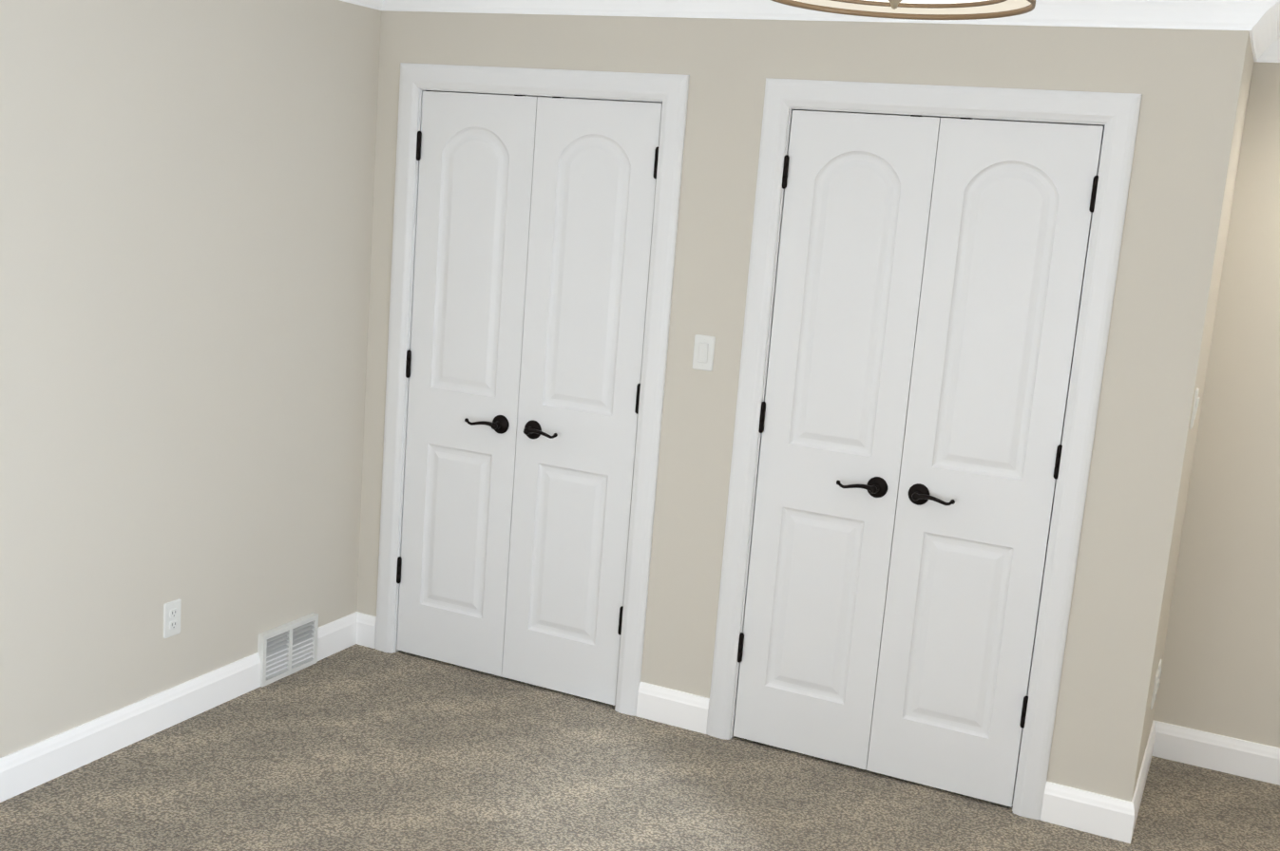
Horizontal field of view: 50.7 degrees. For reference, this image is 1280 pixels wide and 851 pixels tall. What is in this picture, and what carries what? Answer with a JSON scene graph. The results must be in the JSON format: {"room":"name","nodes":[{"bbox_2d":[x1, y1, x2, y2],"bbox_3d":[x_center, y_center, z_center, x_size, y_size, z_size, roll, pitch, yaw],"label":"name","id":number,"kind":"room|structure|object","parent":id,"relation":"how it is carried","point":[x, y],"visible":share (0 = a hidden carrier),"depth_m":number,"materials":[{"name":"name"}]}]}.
{"room":"bedroom","nodes":[
{"label":"bedroom","id":0,"kind":"room"},
{"bbox_2d":[0,0,381,758],"bbox_3d":[-1.963,-0.095,3.178,0.120,2.450,5.965,9,11,24],"label":"wall","id":1,"kind":"structure","parent":0,"point":[186,198],"depth_m":4.15,"materials":[{"name":"paint"}]},
{"bbox_2d":[163,598,181,638],"bbox_3d":[-1.492,0.618,4.313,0.010,0.116,0.072,9,11,24],"label":"electrical outlet","id":2,"kind":"object","parent":1,"relation":"attached to","point":[171,619],"visible":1,"depth_m":4.30,"materials":[{"name":"plastic"}]},
{"bbox_2d":[257,612,318,687],"bbox_3d":[-1.266,0.805,4.860,0.024,0.190,0.301,9,11,24],"label":"floor vent","id":3,"kind":"object","parent":1,"relation":"in","point":[288,636],"visible":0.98,"depth_m":4.84,"materials":[{"name":"white metal"}]},
{"bbox_2d":[0,611,1279,843],"bbox_3d":[0.067,1.384,2.426,4.580,0.124,5.725,9,11,24],"label":"baseboard","id":4,"kind":"structure","parent":1,"relation":"attached to","point":[42,762],"depth_m":4.44,"materials":[{"name":"white wood"}]},
{"bbox_2d":[339,0,1279,62],"bbox_3d":[0.247,-0.921,2.008,4.580,0.076,5.725,9,11,24],"label":"ceiling","id":5,"kind":"structure","parent":1,"relation":"attached to","point":[1259,20],"depth_m":4.04,"materials":[{"name":"white paint"}]},
{"bbox_2d":[0,644,1279,850],"bbox_3d":[0.059,1.485,2.444,4.820,0.080,5.965,9,11,24],"label":"floor","id":6,"kind":"structure","parent":0,"point":[355,747],"depth_m":4.16,"materials":[{"name":"carpet"}]},
{"bbox_2d":[356,10,1249,802],"bbox_3d":[0.301,-0.159,4.507,2.860,2.450,0.120,9,11,24],"label":"wall","id":7,"kind":"structure","parent":0,"point":[1187,83],"depth_m":4.10,"materials":[{"name":"paint"}]},
{"bbox_2d":[396,91,662,706],"bbox_3d":[-0.436,-0.098,4.788,0.957,2.094,0.094,9,11,24],"label":"closet door","id":8,"kind":"structure","parent":7,"relation":"in","point":[534,225],"depth_m":4.79,"materials":[{"name":"white wood"}]},
{"bbox_2d":[374,62,689,716],"bbox_3d":[-0.408,-0.144,4.834,1.122,2.194,0.141,9,11,24],"label":"door frame","id":9,"kind":"structure","parent":7,"relation":"attached to","point":[669,92],"depth_m":4.67,"materials":[{"name":"white wood"}]},
{"bbox_2d":[692,334,715,371],"bbox_3d":[0.209,-0.240,4.465,0.072,0.116,0.012,9,11,24],"label":"light switch","id":10,"kind":"object","parent":7,"relation":"attached to","point":[703,353],"visible":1,"depth_m":4.46,"materials":[{"name":"plastic"}]},
{"bbox_2d":[733,110,1104,807],"bbox_3d":[0.816,0.102,4.222,0.957,2.094,0.094,9,11,24],"label":"closet door","id":11,"kind":"structure","parent":7,"relation":"in","point":[926,315],"depth_m":4.22,"materials":[{"name":"white wood"}]},
{"bbox_2d":[706,77,1142,820],"bbox_3d":[0.844,0.056,4.268,1.122,2.194,0.141,9,11,24],"label":"door frame","id":12,"kind":"structure","parent":7,"relation":"attached to","point":[1116,116],"depth_m":4.10,"materials":[{"name":"white wood"}]},
{"bbox_2d":[1135,38,1254,785],"bbox_3d":[1.698,-0.011,4.288,0.120,2.450,0.640,9,11,24],"label":"wall","id":13,"kind":"structure","parent":0,"point":[1225,223],"depth_m":4.22,"materials":[{"name":"paint"}]},
{"bbox_2d":[1150,669,1159,709],"bbox_3d":[1.667,0.855,4.366,0.010,0.116,0.072,9,11,24],"label":"electrical outlet","id":14,"kind":"object","parent":13,"relation":"attached to","point":[1155,689],"visible":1,"depth_m":4.34,"materials":[{"name":"plastic"}]},
{"bbox_2d":[1156,659,1162,692],"bbox_3d":[1.718,0.839,4.474,0.010,0.116,0.072,9,11,24],"label":"electrical outlet","id":15,"kind":"object","parent":13,"relation":"attached to","point":[1159,667],"visible":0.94,"depth_m":4.46,"materials":[{"name":"plastic"}]},
{"bbox_2d":[1189,387,1199,429],"bbox_3d":[1.635,-0.050,3.974,0.012,0.116,0.072,9,11,24],"label":"light switch","id":16,"kind":"object","parent":13,"relation":"attached to","point":[1195,405],"visible":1,"depth_m":3.95,"materials":[{"name":"plastic"}]},
{"bbox_2d":[1153,61,1279,748],"bbox_3d":[1.400,-0.133,4.837,4.580,2.450,0.120,9,11,24],"label":"wall","id":17,"kind":"structure","parent":0,"point":[1220,671],"depth_m":4.54,"materials":[{"name":"paint"}]},
{"bbox_3d":[0.253,-0.997,1.995,4.820,0.080,5.965,9,11,24],"label":"ceiling","id":18,"kind":"structure","parent":0,"visible":0},
{"bbox_2d":[771,0,1035,19],"bbox_3d":[0.381,-0.766,1.928,0.394,0.330,0.394,9,11,24],"label":"drum ceiling light","id":19,"kind":"object","parent":18,"relation":"hanging from","point":[944,9],"visible":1,"depth_m":2.10,"materials":[{"name":"beige glass"}]}
]}

